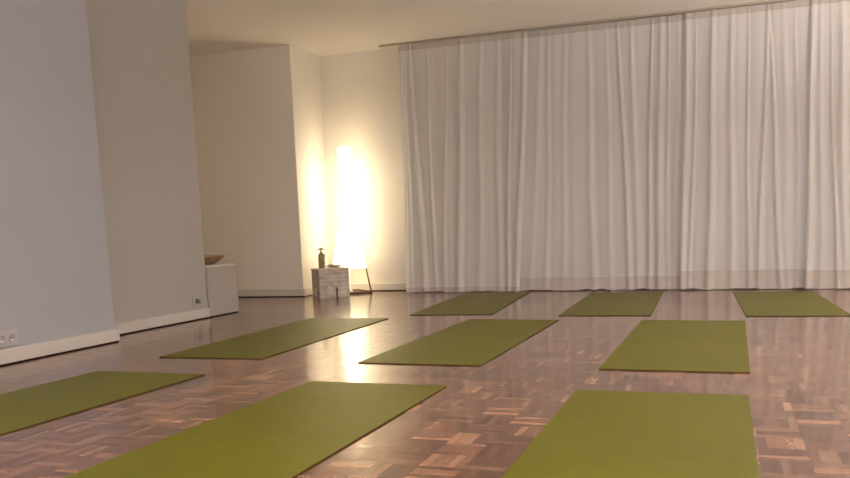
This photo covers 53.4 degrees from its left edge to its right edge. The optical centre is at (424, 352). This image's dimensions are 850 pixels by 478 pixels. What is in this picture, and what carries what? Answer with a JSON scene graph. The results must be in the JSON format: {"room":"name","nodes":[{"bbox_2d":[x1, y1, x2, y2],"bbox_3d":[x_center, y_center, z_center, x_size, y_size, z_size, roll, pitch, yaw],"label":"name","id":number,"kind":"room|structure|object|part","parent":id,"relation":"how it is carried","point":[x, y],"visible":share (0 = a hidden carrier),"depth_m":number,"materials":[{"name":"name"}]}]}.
{"room":"exercise studio","nodes":[
{"label":"exercise studio","id":0,"kind":"room"},
{"bbox_2d":[0,0,114,349],"bbox_3d":[-3.279,-0.748,2.095,0.500,2.375,6.560,1,9,19],"label":"wall","id":1,"kind":"structure","parent":0,"point":[55,282],"depth_m":4.70,"materials":[{"name":"grey paint"}]},
{"bbox_2d":[0,329,18,347],"bbox_3d":[-2.195,-0.074,4.428,0.014,0.085,0.160,1,9,19],"label":"wall socket","id":2,"kind":"object","parent":1,"relation":"attached to","point":[7,337],"visible":1,"depth_m":4.44,"materials":[{"name":"grey plastic"}]},
{"bbox_2d":[0,328,119,364],"bbox_3d":[-2.975,0.376,2.232,0.017,0.074,6.477,1,9,19],"label":"baseboard","id":3,"kind":"structure","parent":1,"relation":"attached to","point":[10,355],"depth_m":4.75,"materials":[{"name":"grey"}]},
{"bbox_2d":[0,290,405,365],"bbox_3d":[-0.188,0.167,3.234,9.700,0.008,10.250,1,9,19],"label":"trim","id":4,"kind":"structure","parent":1,"relation":"attached to","point":[372,290],"depth_m":5.75,"materials":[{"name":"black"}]},
{"bbox_2d":[85,0,207,323],"bbox_3d":[-2.076,-1.348,5.811,0.280,2.375,1.340,1,9,19],"label":"wall","id":5,"kind":"structure","parent":0,"point":[140,61],"depth_m":5.84,"materials":[{"name":"grey paint"}]},
{"bbox_2d":[115,308,209,333],"bbox_3d":[-1.895,-0.214,5.931,0.017,0.070,1.340,1,9,19],"label":"baseboard","id":6,"kind":"structure","parent":5,"relation":"attached to","point":[126,327],"depth_m":5.98,"materials":[{"name":"grey wood"}]},
{"bbox_2d":[192,295,199,306],"bbox_3d":[-1.731,-0.392,6.391,0.014,0.085,0.085,1,9,19],"label":"wall socket","id":7,"kind":"object","parent":5,"relation":"attached to","point":[194,297],"visible":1,"depth_m":6.37,"materials":[{"name":"grey plastic"}]},
{"bbox_2d":[189,45,330,295],"bbox_3d":[-2.232,-1.805,8.905,2.415,2.375,0.840,1,9,19],"label":"wall pillar","id":8,"kind":"structure","parent":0,"point":[258,113],"depth_m":8.29,"materials":[{"name":"paint"}]},
{"bbox_2d":[238,287,312,296],"bbox_3d":[-2.127,-0.654,8.929,2.232,0.070,0.640,1,9,19],"label":"baseboard","id":9,"kind":"structure","parent":8,"relation":"attached to","point":[307,291],"depth_m":8.38,"materials":[{"name":"grey wood"}]},
{"bbox_2d":[320,48,405,283],"bbox_3d":[2.542,-1.776,7.558,7.485,2.375,0.200,1,9,19],"label":"wall","id":10,"kind":"structure","parent":0,"point":[361,90],"depth_m":8.53,"materials":[{"name":"paint"}]},
{"bbox_2d":[349,283,405,289],"bbox_3d":[2.555,-0.628,7.623,7.468,0.070,0.017,1,9,19],"label":"baseboard","id":11,"kind":"structure","parent":10,"relation":"attached to","point":[365,286],"depth_m":8.68,"materials":[{"name":"white wood"}]},
{"bbox_2d":[0,288,849,477],"bbox_3d":[-0.178,0.216,3.265,10.100,0.100,10.700,1,9,19],"label":"floor","id":12,"kind":"structure","parent":0,"point":[797,384],"depth_m":3.49,"materials":[{"name":"wood"}]},
{"bbox_2d":[0,371,204,434],"bbox_3d":[-1.620,0.233,3.147,0.612,0.005,1.820,1,9,21],"label":"yoga mat","id":13,"kind":"object","parent":12,"relation":"on","point":[20,409],"visible":1,"depth_m":3.49,"materials":[{"name":"green plastic"}]},
{"bbox_2d":[205,263,238,316],"bbox_3d":[-2.140,-0.511,6.916,1.150,0.400,0.414,1,9,19],"label":"cabinet","id":14,"kind":"object","parent":12,"relation":"on","point":[221,278],"visible":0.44,"depth_m":6.70,"materials":[{"name":"grey paint"}]},
{"bbox_2d":[204,255,224,264],"bbox_3d":[-1.799,-0.739,6.761,0.403,0.069,0.403,1,9,19],"label":"wicker bowl","id":15,"kind":"object","parent":14,"relation":"on","point":[209,259],"visible":0.38,"depth_m":6.67,"materials":[{"name":"brown wicker"}]},
{"bbox_2d":[64,381,446,477],"bbox_3d":[-0.509,0.266,2.655,0.612,0.005,1.820,1,9,20],"label":"yoga mat","id":16,"kind":"object","parent":12,"relation":"on","point":[285,434],"visible":1,"depth_m":2.66,"materials":[{"name":"green plastic"}]},
{"bbox_2d":[159,318,388,358],"bbox_3d":[-0.836,-0.110,5.250,0.612,0.005,1.820,1,9,19],"label":"yoga mat","id":17,"kind":"object","parent":12,"relation":"on","point":[266,343],"visible":1,"depth_m":5.03,"materials":[{"name":"green plastic"}]},
{"bbox_2d":[311,267,349,297],"bbox_3d":[-0.915,-0.680,8.168,0.313,0.276,0.237,-6,9,-25],"label":"stool","id":18,"kind":"object","parent":12,"relation":"on","point":[329,282],"visible":1,"depth_m":8.07,"materials":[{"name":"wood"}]},
{"bbox_2d":[317,247,324,268],"bbox_3d":[-0.993,-0.909,8.101,0.064,0.202,0.064,6,12,44],"label":"bottle","id":19,"kind":"object","parent":18,"relation":"on","point":[321,258],"visible":1,"depth_m":8.08,"materials":[{"name":"glass"}]},
{"bbox_2d":[326,264,340,267],"bbox_3d":[-0.879,-0.838,8.165,0.160,0.033,0.160,1,9,19],"label":"ceramic dish","id":20,"kind":"object","parent":18,"relation":"on","point":[329,265],"visible":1,"depth_m":8.12,"materials":[{"name":"beige ceramic"}]},
{"bbox_2d":[333,147,372,293],"bbox_3d":[-0.775,-1.312,8.420,0.344,1.439,0.344,-6,9,-25],"label":"floor lamp","id":21,"kind":"object","parent":12,"relation":"on","point":[348,248],"visible":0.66,"depth_m":8.35,"materials":[{"name":"white"}]},
{"bbox_3d":[-0.778,-1.391,8.408,0.268,1.100,0.268,-6,9,-25],"label":"lamp shade","id":22,"kind":"part","parent":21,"relation":"part of","materials":[{"name":"white fabric"}]},
{"bbox_3d":[-0.679,-0.592,8.379,0.332,0.021,0.018,-6,9,-25],"label":"rail","id":23,"kind":"part","parent":21,"relation":"part of","materials":[{"name":"brown wood"}]},
{"bbox_3d":[-0.568,-0.758,8.436,0.075,0.317,0.017,1,9,19],"label":"leg","id":24,"kind":"part","parent":21,"relation":"part of","materials":[{"name":"brown wood"}]},
{"bbox_2d":[358,319,557,365],"bbox_3d":[0.278,-0.083,4.799,0.612,0.005,1.820,1,9,20],"label":"yoga mat","id":25,"kind":"object","parent":12,"relation":"on","point":[471,342],"visible":1,"depth_m":4.56,"materials":[{"name":"green plastic"}]},
{"bbox_2d":[410,293,527,314],"bbox_3d":[0.420,-0.412,6.966,0.612,0.005,1.820,0,9,15],"label":"yoga mat","id":26,"kind":"object","parent":12,"relation":"on","point":[466,303],"visible":1,"depth_m":6.78,"materials":[{"name":"green plastic"}]},
{"bbox_2d":[558,292,662,315],"bbox_3d":[1.485,-0.388,6.543,0.612,0.005,1.820,1,9,18],"label":"yoga mat","id":27,"kind":"object","parent":12,"relation":"on","point":[622,303],"visible":1,"depth_m":6.35,"materials":[{"name":"green plastic"}]},
{"bbox_2d":[501,390,758,477],"bbox_3d":[0.562,0.286,2.262,0.612,0.005,1.820,1,9,19],"label":"yoga mat","id":28,"kind":"object","parent":12,"relation":"on","point":[595,433],"visible":1,"depth_m":2.45,"materials":[{"name":"green plastic"}]},
{"bbox_2d":[598,320,749,372],"bbox_3d":[1.347,-0.061,4.391,0.612,0.005,1.820,1,9,20],"label":"yoga mat","id":29,"kind":"object","parent":12,"relation":"on","point":[652,345],"visible":1,"depth_m":4.14,"materials":[{"name":"green plastic"}]},
{"bbox_2d":[733,291,849,316],"bbox_3d":[2.604,-0.367,6.133,0.612,0.005,1.820,1,9,17],"label":"yoga mat","id":30,"kind":"object","parent":12,"relation":"on","point":[768,303],"visible":1,"depth_m":5.94,"materials":[{"name":"green plastic"}]},
{"bbox_2d":[185,0,797,55],"bbox_3d":[-0.267,-2.240,2.898,10.100,0.120,10.700,1,9,19],"label":"ceiling","id":31,"kind":"structure","parent":0,"point":[316,27],"depth_m":7.11,"materials":[{"name":"white paint"}]},
{"bbox_2d":[379,0,792,46],"bbox_3d":[2.605,-2.894,7.043,6.458,0.018,0.032,1,9,19],"label":"track","id":32,"kind":"object","parent":31,"relation":"attached to","point":[770,1],"visible":1,"depth_m":7.43,"materials":[{"name":"silver metal"}]},
{"bbox_2d":[398,47,403,185],"bbox_3d":[-0.081,-1.778,8.247,0.290,2.343,0.033,1,9,19],"label":"curtain","id":33,"kind":"object","parent":32,"relation":"hanging from","point":[398,47],"visible":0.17,"depth_m":8.18,"materials":[{"name":"white fabric"}]},
{"bbox_2d":[400,31,528,291],"bbox_3d":[0.371,-1.749,7.955,1.256,2.347,0.146,1,9,19],"label":"curtain","id":34,"kind":"object","parent":32,"relation":"hanging from","point":[464,100],"visible":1,"depth_m":7.97,"materials":[{"name":"white fabric"}]},
{"bbox_2d":[520,14,684,290],"bbox_3d":[1.566,-1.736,7.578,1.542,2.347,0.118,1,9,19],"label":"curtain","id":35,"kind":"object","parent":32,"relation":"hanging from","point":[604,143],"visible":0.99,"depth_m":7.57,"materials":[{"name":"white fabric"}]},
{"bbox_2d":[680,0,810,289],"bbox_3d":[2.703,-1.712,7.147,1.027,2.347,0.128,1,9,19],"label":"curtain","id":36,"kind":"object","parent":32,"relation":"hanging from","point":[747,68],"visible":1,"depth_m":7.15,"materials":[{"name":"white fabric"}]},
{"bbox_2d":[805,0,849,288],"bbox_3d":[4.385,-1.680,6.524,2.619,2.347,0.143,1,9,19],"label":"curtain","id":37,"kind":"object","parent":32,"relation":"hanging from","point":[827,265],"visible":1,"depth_m":6.91,"materials":[{"name":"white fabric"}]}
]}

